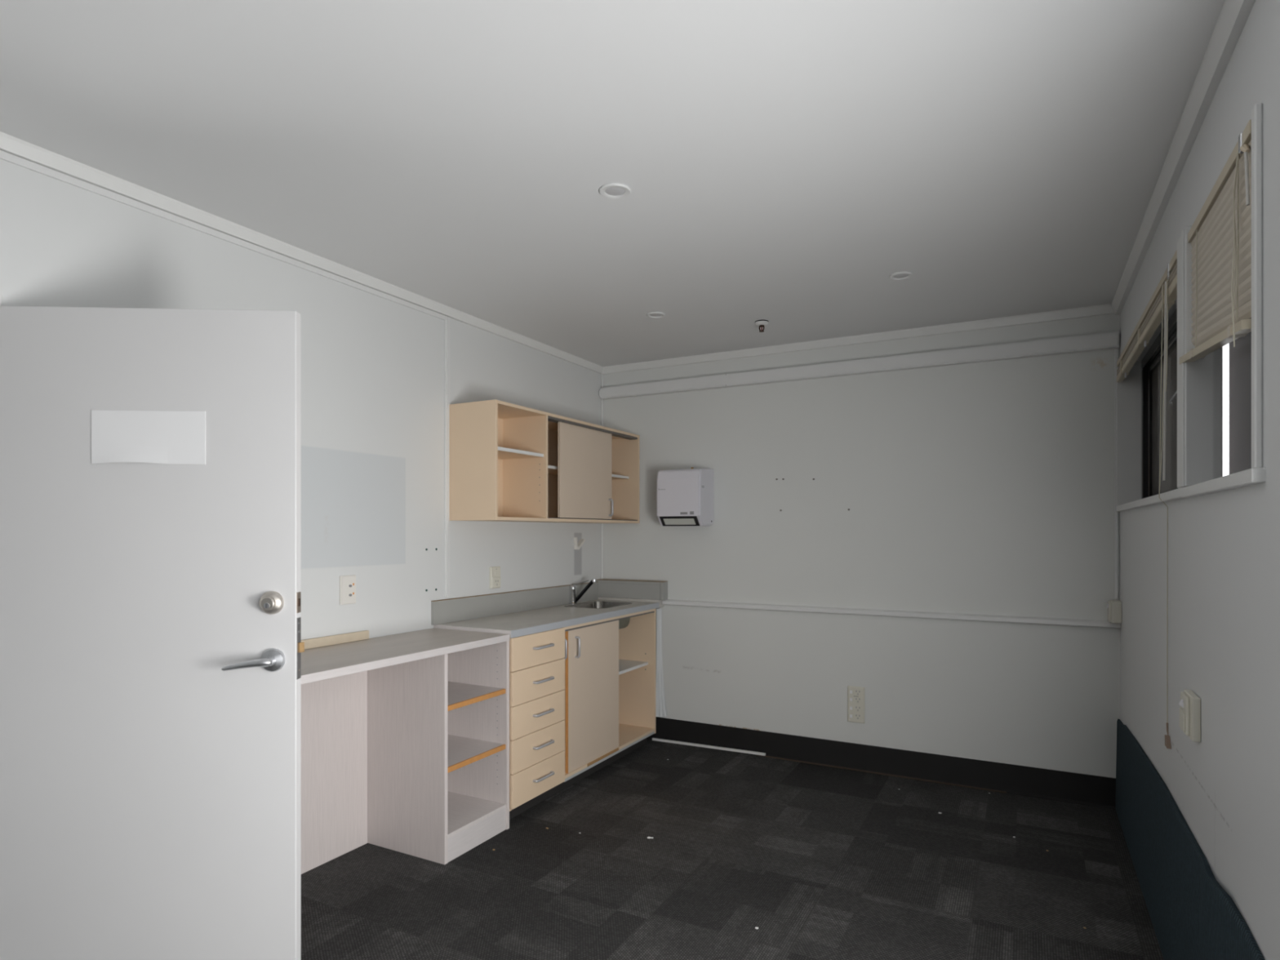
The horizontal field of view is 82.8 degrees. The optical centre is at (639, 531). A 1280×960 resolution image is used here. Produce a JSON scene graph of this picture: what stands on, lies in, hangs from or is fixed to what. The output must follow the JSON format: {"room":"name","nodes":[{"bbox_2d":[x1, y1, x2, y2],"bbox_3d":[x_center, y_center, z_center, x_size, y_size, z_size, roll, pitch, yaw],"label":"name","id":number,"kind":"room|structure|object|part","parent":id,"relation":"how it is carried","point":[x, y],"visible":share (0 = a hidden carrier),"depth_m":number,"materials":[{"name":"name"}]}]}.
{"room":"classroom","nodes":[
{"label":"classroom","id":0,"kind":"room"},
{"bbox_2d":[0,159,600,639],"bbox_3d":[-1.901,0.120,1.931,0.090,2.460,6.825,0,0,28],"label":"wall","id":1,"kind":"structure","parent":0,"point":[373,366],"depth_m":3.11,"materials":[{"name":"paint"}]},
{"bbox_2d":[0,306,304,959],"bbox_3d":[-1.385,0.357,2.024,0.848,1.970,0.099,0,0,-3],"label":"door","id":2,"kind":"structure","parent":1,"relation":"in","point":[151,646],"depth_m":2.04,"materials":[{"name":"paint"}]},
{"bbox_2d":[91,409,205,464],"bbox_3d":[-1.377,-0.265,2.034,0.308,0.150,0.008,0,0,-3],"label":"blank sign","id":3,"kind":"object","parent":2,"relation":"attached to","point":[158,437],"visible":1,"depth_m":2.04,"materials":[{"name":"white paper"}]},
{"bbox_3d":[-1.084,0.366,2.006,0.132,0.032,0.029,0,0,-3],"label":"lever","id":4,"kind":"part","parent":2,"relation":"part of","materials":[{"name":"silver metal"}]},
{"bbox_3d":[-0.977,0.333,2.078,0.002,0.175,0.028,0,0,-3],"label":"latch plate","id":5,"kind":"part","parent":2,"relation":"part of","materials":[{"name":"silver metal"}]},
{"bbox_3d":[-0.977,0.202,2.078,0.002,0.059,0.028,0,0,-3],"label":"deadbolt plate","id":6,"kind":"part","parent":2,"relation":"part of","materials":[{"name":"silver metal"}]},
{"bbox_2d":[0,131,603,373],"bbox_3d":[-1.848,-1.090,1.903,0.030,0.040,6.825,0,0,28],"label":"crown molding","id":7,"kind":"structure","parent":1,"relation":"attached to","point":[9,144],"depth_m":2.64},
{"bbox_2d":[339,574,355,604],"bbox_3d":[-1.233,0.244,3.071,0.018,0.121,0.079,0,0,28],"label":"outlet","id":8,"kind":"object","parent":1,"relation":"attached to","point":[347,583],"visible":1,"depth_m":3.06,"materials":[{"name":"beige plastic"}]},
{"bbox_2d":[444,315,449,597],"bbox_3d":[-0.955,-0.371,3.603,0.010,1.393,0.032,0,0,28],"label":"trim","id":9,"kind":"structure","parent":1,"relation":"attached to","point":[447,318],"depth_m":3.60,"materials":[{"name":"white wood"}]},
{"bbox_2d":[489,566,500,588],"bbox_3d":[-0.780,0.245,3.923,0.017,0.117,0.082,0,0,28],"label":"power outlet","id":10,"kind":"object","parent":1,"relation":"attached to","point":[495,571],"visible":1,"depth_m":3.91,"materials":[{"name":"beige plastic"}]},
{"bbox_2d":[492,576,500,587],"bbox_3d":[-0.774,0.272,3.921,0.004,0.057,0.068,0,0,28],"label":"socket","id":11,"kind":"object","parent":10,"relation":"attached to","point":[495,580],"depth_m":3.92,"materials":[{"name":"beige plastic"}]},
{"bbox_2d":[448,399,639,523],"bbox_3d":[-0.474,-0.345,4.187,0.305,0.577,1.464,0,0,28],"label":"upper cabinet","id":12,"kind":"object","parent":1,"relation":"attached to","point":[508,462],"visible":1,"depth_m":3.94,"materials":[{"name":"beige wood"}]},
{"bbox_3d":[-0.817,-0.345,3.550,0.297,0.577,0.016,0,0,28],"label":"panel","id":13,"kind":"part","parent":12,"relation":"part of","materials":[{"name":"beige wood"}]},
{"bbox_2d":[497,449,541,459],"bbox_3d":[-0.725,-0.405,3.735,0.272,0.016,0.397,0,0,28],"label":"shelf","id":14,"kind":"object","parent":12,"relation":"attached to","point":[502,454],"depth_m":3.79,"materials":[{"name":"beige wood"}]},
{"bbox_3d":[-0.620,-0.345,3.915,0.290,0.545,0.016,0,0,28],"label":"divider panel","id":15,"kind":"part","parent":12,"relation":"part of","materials":[{"name":"beige wood"}]},
{"bbox_3d":[-0.477,-0.065,4.189,0.296,0.016,1.432,0,0,28],"label":"panel","id":16,"kind":"part","parent":12,"relation":"part of","materials":[{"name":"beige wood"}]},
{"bbox_3d":[-0.477,-0.626,4.189,0.296,0.016,1.432,0,0,28],"label":"panel","id":17,"kind":"part","parent":12,"relation":"part of","materials":[{"name":"beige wood"}]},
{"bbox_3d":[-0.313,-0.342,4.244,0.016,0.528,0.564,0,0,28],"label":"sliding door","id":18,"kind":"part","parent":12,"relation":"part of","materials":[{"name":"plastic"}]},
{"bbox_2d":[547,468,627,479],"bbox_3d":[-0.408,-0.357,4.387,0.218,0.015,1.015,0,0,28],"label":"shelf","id":19,"kind":"object","parent":12,"relation":"attached to","point":[552,473],"depth_m":4.59,"materials":[{"name":"beige wood"}]},
{"bbox_3d":[-0.177,-0.150,4.453,0.030,0.107,0.012,0,0,28],"label":"handle","id":20,"kind":"part","parent":12,"relation":"part of","materials":[{"name":"silver metal"}]},
{"bbox_3d":[-0.137,-0.345,4.828,0.297,0.577,0.016,0,0,28],"label":"panel","id":21,"kind":"part","parent":12,"relation":"part of","materials":[{"name":"beige wood"}]},
{"bbox_2d":[573,537,585,549],"bbox_3d":[-0.386,0.073,4.650,0.029,0.078,0.096,0,0,28],"label":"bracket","id":22,"kind":"object","parent":1,"relation":"attached to","point":[576,546],"visible":1,"depth_m":4.62,"materials":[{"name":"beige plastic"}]},
{"bbox_3d":[-0.409,0.073,4.618,0.019,0.078,0.018,0,0,28],"label":"plate","id":23,"kind":"part","parent":22,"relation":"part of","materials":[{"name":"beige plastic"}]},
{"bbox_3d":[-0.383,0.079,4.656,0.029,0.066,0.082,0,0,28],"label":"arm","id":24,"kind":"part","parent":22,"relation":"part of","materials":[{"name":"beige plastic"}]},
{"bbox_2d":[600,373,603,578],"bbox_3d":[-0.256,0.140,4.915,0.012,2.420,0.012,0,0,28],"label":"trim","id":25,"kind":"structure","parent":1,"relation":"attached to","point":[602,375],"depth_m":4.91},
{"bbox_2d":[0,0,1224,366],"bbox_3d":[-1.090,-1.160,1.557,4.293,0.100,6.925,0,0,28],"label":"ceiling","id":26,"kind":"structure","parent":0,"point":[780,161],"depth_m":2.04,"materials":[{"name":"paint"}]},
{"bbox_2d":[599,182,631,199],"bbox_3d":[-0.081,-1.106,2.361,0.104,0.007,0.104,0,0,28],"label":"recessed light","id":27,"kind":"object","parent":26,"relation":"in","point":[615,191],"visible":1,"depth_m":2.35,"materials":[{"name":"white plastic"}]},
{"bbox_2d":[604,186,625,195],"bbox_3d":[-0.081,-1.108,2.361,0.068,0.002,0.068,0,0,-39],"label":"diffuser","id":28,"kind":"object","parent":27,"relation":"attached to","point":[609,191],"depth_m":2.36,"materials":[{"name":"white plastic"}]},
{"bbox_2d":[646,311,665,318],"bbox_3d":[0.082,-1.106,3.706,0.094,0.007,0.094,0,0,28],"label":"recessed light","id":29,"kind":"object","parent":26,"relation":"in","point":[652,314],"visible":1,"depth_m":3.70,"materials":[{"name":"white plastic"}]},
{"bbox_2d":[649,313,662,316],"bbox_3d":[0.082,-1.108,3.706,0.062,0.002,0.062,0,0,24],"label":"diffuser","id":30,"kind":"object","parent":29,"relation":"attached to","point":[651,314],"depth_m":3.71,"materials":[{"name":"white plastic"}]},
{"bbox_2d":[755,320,768,332],"bbox_3d":[0.642,-1.083,3.832,0.072,0.053,0.072,0,0,28],"label":"sprinkler","id":31,"kind":"object","parent":26,"relation":"attached to","point":[761,323],"visible":1,"depth_m":3.82,"materials":[{"name":"metal"}]},
{"bbox_2d":[888,271,912,279],"bbox_3d":[1.127,-1.106,3.139,0.094,0.007,0.094,0,0,28],"label":"recessed light","id":32,"kind":"object","parent":26,"relation":"in","point":[903,275],"visible":1,"depth_m":3.13,"materials":[{"name":"white plastic"}]},
{"bbox_2d":[893,273,908,278],"bbox_3d":[1.127,-1.108,3.139,0.062,0.002,0.062,0,0,24],"label":"diffuser","id":33,"kind":"object","parent":32,"relation":"attached to","point":[895,275],"depth_m":3.15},
{"bbox_2d":[301,738,1164,959],"bbox_3d":[-1.090,1.400,1.557,4.293,0.100,6.925,0,0,28],"label":"floor","id":34,"kind":"structure","parent":0,"point":[827,863],"depth_m":2.85,"materials":[{"name":"carpet"}]},
{"bbox_2d":[301,627,509,874],"bbox_3d":[-1.082,0.888,2.876,0.462,0.921,1.222,0,0,28],"label":"desk","id":35,"kind":"object","parent":34,"relation":"on","point":[334,677],"depth_m":2.98,"materials":[{"name":"laminate"}]},
{"bbox_3d":[-1.373,0.922,2.806,0.014,0.854,0.786,0,0,28],"label":"panel","id":36,"kind":"part","parent":35,"relation":"part of","materials":[{"name":"laminate"}]},
{"bbox_3d":[-1.368,0.447,2.815,0.015,0.037,0.785,0,0,28],"label":"timber strip","id":37,"kind":"part","parent":35,"relation":"part of","materials":[{"name":"beige wood"}]},
{"bbox_2d":[301,627,507,675],"bbox_3d":[-1.083,0.480,2.875,0.459,0.028,1.220,0,0,28],"label":"countertop","id":38,"kind":"structure","parent":35,"relation":"on","point":[316,660],"depth_m":2.92,"materials":[{"name":"laminate"}]},
{"bbox_2d":[367,640,509,864],"bbox_3d":[-0.894,0.922,3.232,0.460,0.854,0.413,0,0,28],"label":"shelf unit","id":39,"kind":"object","parent":34,"relation":"on","point":[438,726],"visible":0.91,"depth_m":3.10,"materials":[{"name":"laminate"}]},
{"bbox_3d":[-0.988,0.922,3.058,0.456,0.854,0.018,0,0,28],"label":"panel","id":40,"kind":"part","parent":39,"relation":"part of","materials":[{"name":"laminate"}]},
{"bbox_3d":[-0.899,0.972,3.235,0.435,0.018,0.376,0,0,28],"label":"shelf","id":41,"kind":"part","parent":39,"relation":"part of","materials":[{"name":"laminate"}]},
{"bbox_3d":[-0.899,0.720,3.235,0.435,0.018,0.376,0,0,28],"label":"shelf","id":42,"kind":"part","parent":39,"relation":"part of","materials":[{"name":"laminate"}]},
{"bbox_3d":[-0.893,1.242,3.232,0.447,0.016,0.376,0,0,28],"label":"shelf","id":43,"kind":"part","parent":39,"relation":"part of","materials":[{"name":"laminate"}]},
{"bbox_3d":[-0.801,0.922,3.406,0.460,0.854,0.018,0,0,28],"label":"panel","id":44,"kind":"part","parent":39,"relation":"part of","materials":[{"name":"laminate"}]},
{"bbox_2d":[509,608,655,819],"bbox_3d":[-0.430,0.916,4.057,0.499,0.866,1.468,0,0,28],"label":"base cabinet","id":45,"kind":"object","parent":34,"relation":"on","point":[582,696],"visible":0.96,"depth_m":3.80,"materials":[{"name":"beige wood"}]},
{"bbox_3d":[-0.791,0.879,3.429,0.453,0.791,0.016,0,0,28],"label":"panel","id":46,"kind":"part","parent":45,"relation":"part of","materials":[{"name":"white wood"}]},
{"bbox_3d":[-0.487,1.185,3.497,0.016,0.156,0.426,0,0,28],"label":"drawer","id":47,"kind":"part","parent":45,"relation":"part of","materials":[{"name":"beige wood"}]},
{"bbox_3d":[-0.487,1.028,3.497,0.016,0.153,0.426,0,0,28],"label":"drawer","id":48,"kind":"part","parent":45,"relation":"part of","materials":[{"name":"beige wood"}]},
{"bbox_3d":[-0.487,0.874,3.497,0.016,0.150,0.426,0,0,28],"label":"drawer","id":49,"kind":"part","parent":45,"relation":"part of","materials":[{"name":"beige wood"}]},
{"bbox_3d":[-0.487,0.718,3.497,0.016,0.156,0.426,0,0,28],"label":"drawer","id":50,"kind":"part","parent":45,"relation":"part of","materials":[{"name":"beige wood"}]},
{"bbox_3d":[-0.487,0.561,3.497,0.016,0.153,0.426,0,0,28],"label":"drawer","id":51,"kind":"part","parent":45,"relation":"part of","materials":[{"name":"beige wood"}]},
{"bbox_3d":[-0.460,1.180,3.501,0.028,0.012,0.152,0,0,28],"label":"handle","id":52,"kind":"part","parent":45,"relation":"part of","materials":[{"name":"silver metal"}]},
{"bbox_3d":[-0.460,1.025,3.501,0.028,0.012,0.152,0,0,28],"label":"handle","id":53,"kind":"part","parent":45,"relation":"part of","materials":[{"name":"silver metal"}]},
{"bbox_3d":[-0.460,0.871,3.501,0.028,0.012,0.152,0,0,28],"label":"handle","id":54,"kind":"part","parent":45,"relation":"part of","materials":[{"name":"silver metal"}]},
{"bbox_3d":[-0.460,0.714,3.501,0.028,0.012,0.152,0,0,28],"label":"handle","id":55,"kind":"part","parent":45,"relation":"part of","materials":[{"name":"silver metal"}]},
{"bbox_3d":[-0.460,0.552,3.501,0.028,0.012,0.152,0,0,28],"label":"handle","id":56,"kind":"part","parent":45,"relation":"part of","materials":[{"name":"silver metal"}]},
{"bbox_2d":[431,578,667,638],"bbox_3d":[-0.414,0.400,4.099,0.496,0.166,1.599,0,0,28],"label":"countertop","id":57,"kind":"structure","parent":45,"relation":"on","point":[515,614],"depth_m":4.01,"materials":[{"name":"laminate"}]},
{"bbox_2d":[568,578,596,604],"bbox_3d":[-0.356,0.371,4.563,0.180,0.158,0.094,0,0,7],"label":"mixer tap","id":58,"kind":"object","parent":57,"relation":"on","point":[573,599],"visible":1,"depth_m":4.53,"materials":[{"name":"silver metal"}]},
{"bbox_3d":[-0.349,0.370,4.534,0.134,0.146,0.024,0,0,11],"label":"spout","id":59,"kind":"part","parent":58,"relation":"part of","materials":[{"name":"silver metal"}]},
{"bbox_2d":[564,600,631,629],"bbox_3d":[-0.266,0.604,4.499,0.327,0.311,0.407,0,0,28],"label":"sink","id":60,"kind":"object","parent":57,"relation":"in","point":[624,623],"visible":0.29,"depth_m":4.64,"materials":[{"name":"silver metal"}]},
{"bbox_3d":[-0.287,0.873,3.950,0.016,0.738,0.536,0,0,28],"label":"sliding door","id":61,"kind":"part","parent":45,"relation":"part of","materials":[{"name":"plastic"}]},
{"bbox_3d":[-0.386,0.599,3.715,0.030,0.109,0.012,0,0,28],"label":"handle","id":62,"kind":"part","parent":45,"relation":"part of","materials":[{"name":"silver metal"}]},
{"bbox_3d":[-0.324,0.601,3.788,0.030,0.113,0.012,0,0,28],"label":"handle","id":63,"kind":"part","parent":45,"relation":"part of","materials":[{"name":"silver metal"}]},
{"bbox_3d":[-0.252,0.873,3.971,0.016,0.736,0.526,0,0,28],"label":"sliding door","id":64,"kind":"part","parent":45,"relation":"part of","materials":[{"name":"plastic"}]},
{"bbox_3d":[-0.160,0.491,4.149,0.030,0.016,1.020,0,0,28],"label":"rail","id":65,"kind":"part","parent":45,"relation":"part of","materials":[{"name":"beige wood"}]},
{"bbox_3d":[-0.152,1.266,4.150,0.014,0.016,1.014,0,0,28],"label":"trim","id":66,"kind":"part","parent":45,"relation":"part of","materials":[{"name":"grey metal"}]},
{"bbox_3d":[-0.448,1.250,4.068,0.459,0.016,1.434,0,0,28],"label":"panel","id":67,"kind":"part","parent":45,"relation":"part of","materials":[{"name":"beige wood"}]},
{"bbox_3d":[-0.106,0.879,4.707,0.461,0.791,0.016,0,0,28],"label":"panel","id":68,"kind":"part","parent":45,"relation":"part of","materials":[{"name":"beige wood"}]},
{"bbox_2d":[603,313,1119,777],"bbox_3d":[1.047,0.120,4.285,3.083,2.460,0.100,0,0,28],"label":"wall","id":69,"kind":"structure","parent":0,"point":[984,487],"depth_m":4.03,"materials":[{"name":"paint"}]},
{"bbox_2d":[655,608,667,716],"bbox_3d":[0.137,0.843,4.691,0.078,0.695,0.031,0,0,-2],"label":"lining","id":70,"kind":"object","parent":69,"relation":"attached to","point":[660,705],"visible":0.98,"depth_m":4.69,"materials":[{"name":"white paint"}]},
{"bbox_2d":[657,466,713,526],"bbox_3d":[0.280,-0.222,4.511,0.294,0.372,0.220,0,0,28],"label":"paper towel dispenser","id":71,"kind":"object","parent":69,"relation":"attached to","point":[685,497],"visible":1,"depth_m":4.42,"materials":[{"name":"white plastic"}]},
{"bbox_2d":[659,515,699,525],"bbox_3d":[0.241,-0.066,4.438,0.249,0.059,0.052,0,0,28],"label":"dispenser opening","id":72,"kind":"object","parent":71,"relation":"attached to","point":[664,520],"depth_m":4.43,"materials":[{"name":"plastic"}]},
{"bbox_2d":[652,737,765,755],"bbox_3d":[0.416,1.337,4.530,0.760,0.024,0.012,0,0,28],"label":"trim offcut","id":73,"kind":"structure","parent":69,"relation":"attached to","point":[653,739],"depth_m":4.51,"materials":[{"name":"white wood"}]},
{"bbox_2d":[847,685,865,723],"bbox_3d":[1.229,0.977,4.122,0.095,0.205,0.015,0,0,28],"label":"power outlet","id":74,"kind":"object","parent":69,"relation":"attached to","point":[855,695],"visible":1,"depth_m":4.11,"materials":[{"name":"beige plastic"}]},
{"bbox_2d":[601,303,1114,373],"bbox_3d":[1.033,-1.089,4.218,2.943,0.042,0.032,0,0,28],"label":"crown molding","id":75,"kind":"structure","parent":69,"relation":"attached to","point":[1103,309],"depth_m":4.05,"materials":[{"name":"white paint"}]},
{"bbox_2d":[599,331,1119,399],"bbox_3d":[1.027,-0.932,4.211,2.934,0.075,0.049,0,0,28],"label":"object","id":76,"kind":"structure","parent":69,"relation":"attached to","point":[1108,340],"depth_m":4.03,"materials":[{"name":"white paint"}]},
{"bbox_2d":[646,716,1115,809],"bbox_3d":[1.168,1.276,4.152,2.643,0.147,0.022,0,0,28],"label":"baseboard","id":77,"kind":"structure","parent":69,"relation":"attached to","point":[1091,790],"depth_m":3.99,"materials":[{"name":"black rubber"}]},
{"bbox_2d":[755,755,1006,793],"bbox_3d":[1.297,1.345,4.068,1.350,0.009,0.007,0,0,28],"label":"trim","id":78,"kind":"structure","parent":69,"relation":"attached to","point":[771,757],"depth_m":4.02,"materials":[{"name":"black rubber"}]},
{"bbox_2d":[662,599,1120,628],"bbox_3d":[1.242,0.452,4.108,2.472,0.033,0.030,0,0,28],"label":"rail","id":79,"kind":"object","parent":69,"relation":"attached to","point":[990,618],"visible":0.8,"depth_m":3.98,"materials":[{"name":"white wood"}]},
{"bbox_2d":[1106,600,1121,623],"bbox_3d":[2.293,0.385,3.516,0.058,0.105,0.081,0,0,28],"label":"wall socket","id":80,"kind":"object","parent":69,"relation":"attached to","point":[1114,606],"visible":1,"depth_m":3.48,"materials":[{"name":"beige plastic"}]},
{"bbox_3d":[2.278,0.385,3.525,0.009,0.098,0.074,0,0,28],"label":"plate","id":81,"kind":"part","parent":80,"relation":"part of","materials":[{"name":"beige plastic"}]},
{"bbox_2d":[1114,348,1118,598],"bbox_3d":[2.323,-0.284,3.543,0.014,1.218,0.009,0,0,28],"label":"conduit","id":82,"kind":"object","parent":69,"relation":"attached to","point":[1116,350],"visible":0.94,"depth_m":3.54,"materials":[{"name":"white plastic"}]},
{"bbox_2d":[1120,0,1279,959],"bbox_3d":[0.783,0.120,0.560,0.050,2.460,6.925,0,0,28],"label":"wall","id":83,"kind":"structure","parent":0,"point":[1224,547],"depth_m":1.68,"materials":[{"name":"paint"}]},
{"bbox_2d":[1115,297,1182,511],"bbox_3d":[1.978,-0.464,2.731,0.162,0.732,1.681,0,0,28],"label":"window","id":84,"kind":"structure","parent":83,"relation":"in","point":[1137,395],"depth_m":3.41,"materials":[{"name":"clear glass"}]},
{"bbox_2d":[1116,249,1177,748],"bbox_3d":[1.925,-0.068,2.785,0.036,1.500,1.582,0,0,28],"label":"blind","id":85,"kind":"object","parent":84,"relation":"attached to","point":[1165,295],"visible":0.91,"depth_m":2.33,"materials":[{"name":"beige metal"}]},
{"bbox_3d":[1.928,-0.804,2.781,0.026,0.024,1.578,0,0,28],"label":"head rail","id":86,"kind":"part","parent":85,"relation":"part of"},
{"bbox_3d":[1.929,-0.731,2.784,0.028,0.026,1.580,0,0,28],"label":"rail","id":87,"kind":"part","parent":85,"relation":"part of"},
{"bbox_3d":[1.639,-0.452,2.280,0.003,0.645,0.098,0,0,27],"label":"pull cord","id":88,"kind":"part","parent":85,"relation":"part of","materials":[{"name":"white fabric"}]},
{"bbox_3d":[1.663,-0.080,2.300,0.024,1.390,0.085,0,0,28],"label":"pull cord","id":89,"kind":"part","parent":85,"relation":"part of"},
{"bbox_3d":[1.604,-0.597,2.212,0.004,0.336,0.032,0,0,28],"label":"lift cord","id":90,"kind":"part","parent":85,"relation":"part of","materials":[{"name":"white fabric"}]},
{"bbox_3d":[1.676,0.665,2.306,0.011,0.034,0.046,0,0,28],"label":"cord","id":91,"kind":"part","parent":85,"relation":"part of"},
{"bbox_3d":[1.952,-0.112,2.745,0.102,0.027,1.681,0,0,28],"label":"sill","id":92,"kind":"part","parent":84,"relation":"part of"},
{"bbox_3d":[2.180,-0.469,3.009,0.062,0.689,0.961,0,0,28],"label":"frame","id":93,"kind":"part","parent":84,"relation":"part of","materials":[{"name":"metal"}]},
{"bbox_3d":[2.181,-0.456,2.998,0.034,0.624,0.896,0,0,28],"label":"sash","id":94,"kind":"part","parent":84,"relation":"part of","materials":[{"name":"metal"}]},
{"bbox_2d":[1111,0,1255,315],"bbox_3d":[0.721,-1.085,0.537,0.038,0.050,6.825,0,0,28],"label":"crown molding","id":95,"kind":"structure","parent":83,"relation":"attached to","point":[1233,17],"depth_m":1.91,"materials":[{"name":"white wood"}]},
{"bbox_2d":[1178,688,1200,742],"bbox_3d":[1.478,0.492,1.957,0.034,0.115,0.120,0,0,28],"label":"power outlet","id":96,"kind":"object","parent":83,"relation":"attached to","point":[1189,711],"visible":1,"depth_m":1.93,"materials":[{"name":"beige plastic"}]},
{"bbox_2d":[1178,698,1183,707],"bbox_3d":[1.476,0.468,1.982,0.007,0.021,0.025,0,0,28],"label":"switch","id":97,"kind":"object","parent":96,"relation":"attached to","point":[1181,703],"depth_m":1.97,"materials":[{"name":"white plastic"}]},
{"bbox_2d":[1178,707,1185,732],"bbox_3d":[1.475,0.511,1.976,0.004,0.053,0.070,0,0,28],"label":"light switch","id":98,"kind":"object","parent":96,"relation":"attached to","point":[1181,710],"depth_m":1.97,"materials":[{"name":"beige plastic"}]},
{"bbox_3d":[1.480,0.492,1.973,0.008,0.103,0.083,0,0,28],"label":"plate","id":99,"kind":"part","parent":96,"relation":"part of","materials":[{"name":"beige plastic"}]},
{"bbox_2d":[1115,718,1265,959],"bbox_3d":[0.726,1.075,0.531,0.023,0.550,6.820,0,0,28],"label":"baseboard","id":100,"kind":"structure","parent":83,"relation":"attached to","point":[1192,915],"depth_m":2.21,"materials":[{"name":"black rubber"}]},
{"bbox_2d":[1177,102,1266,497],"bbox_3d":[1.394,-0.464,1.723,0.086,0.738,0.788,0,0,28],"label":"window","id":101,"kind":"structure","parent":83,"relation":"in","point":[1200,381],"depth_m":1.95,"materials":[{"name":"clear glass"}]},
{"bbox_2d":[1179,119,1251,364],"bbox_3d":[1.361,-0.592,1.727,0.049,0.445,0.672,0,0,28],"label":"blind","id":102,"kind":"object","parent":101,"relation":"attached to","point":[1220,237],"visible":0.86,"depth_m":1.64,"materials":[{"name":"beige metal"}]},
{"bbox_3d":[1.449,-0.634,1.894,0.004,0.308,0.002,0,0,28],"label":"ladder cord","id":103,"kind":"part","parent":102,"relation":"part of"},
{"bbox_3d":[1.446,-0.634,1.887,0.004,0.308,0.002,0,0,28],"label":"ladder cord","id":104,"kind":"part","parent":102,"relation":"part of","materials":[{"name":"beige fabric"}]},
{"bbox_3d":[1.361,-0.445,1.729,0.026,0.085,0.668,0,0,28],"label":"rail","id":105,"kind":"part","parent":102,"relation":"part of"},
{"bbox_3d":[1.358,-0.799,1.698,0.027,0.027,0.618,0,0,28],"label":"head rail","id":106,"kind":"part","parent":102,"relation":"part of","materials":[{"name":"beige metal"}]},
{"bbox_3d":[1.228,-0.618,1.498,0.009,0.336,0.074,0,0,39],"label":"pull cord","id":107,"kind":"part","parent":102,"relation":"part of","materials":[{"name":"beige fabric"}]},
{"bbox_3d":[1.216,-0.578,1.485,0.021,0.416,0.088,0,0,28],"label":"pull cord","id":108,"kind":"part","parent":102,"relation":"part of","materials":[{"name":"white plastic"}]},
{"bbox_3d":[1.252,-0.614,1.523,0.004,0.348,0.002,0,0,28],"label":"ladder cord","id":109,"kind":"part","parent":102,"relation":"part of","materials":[{"name":"beige fabric"}]},
{"bbox_3d":[1.248,-0.614,1.516,0.004,0.348,0.002,0,0,28],"label":"ladder cord","id":110,"kind":"part","parent":102,"relation":"part of","materials":[{"name":"beige fabric"}]},
{"bbox_3d":[1.375,-0.109,1.693,0.073,0.028,0.717,0,0,28],"label":"sill","id":111,"kind":"part","parent":101,"relation":"part of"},
{"bbox_3d":[1.202,-0.476,1.415,0.013,0.707,0.027,0,0,28],"label":"architrave","id":112,"kind":"part","parent":101,"relation":"part of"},
{"bbox_3d":[5.422,1.550,2.779,5.957,0.200,18.000,0,0,28],"label":"ground","id":113,"kind":"structure","parent":0,"visible":0},
{"bbox_2d":[1158,347,1177,493],"bbox_3d":[4.525,-0.400,6.994,0.100,3.700,7.400,0,0,28],"label":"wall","id":114,"kind":"structure","parent":113,"relation":"on","point":[1170,482],"depth_m":3.78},
{"bbox_2d":[1229,317,1251,474],"bbox_3d":[2.171,-0.400,2.196,0.150,3.700,2.417,0,0,28],"label":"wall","id":115,"kind":"structure","parent":113,"relation":"on","point":[1240,355],"depth_m":3.10,"materials":[{"name":"grey paint"}]}
]}

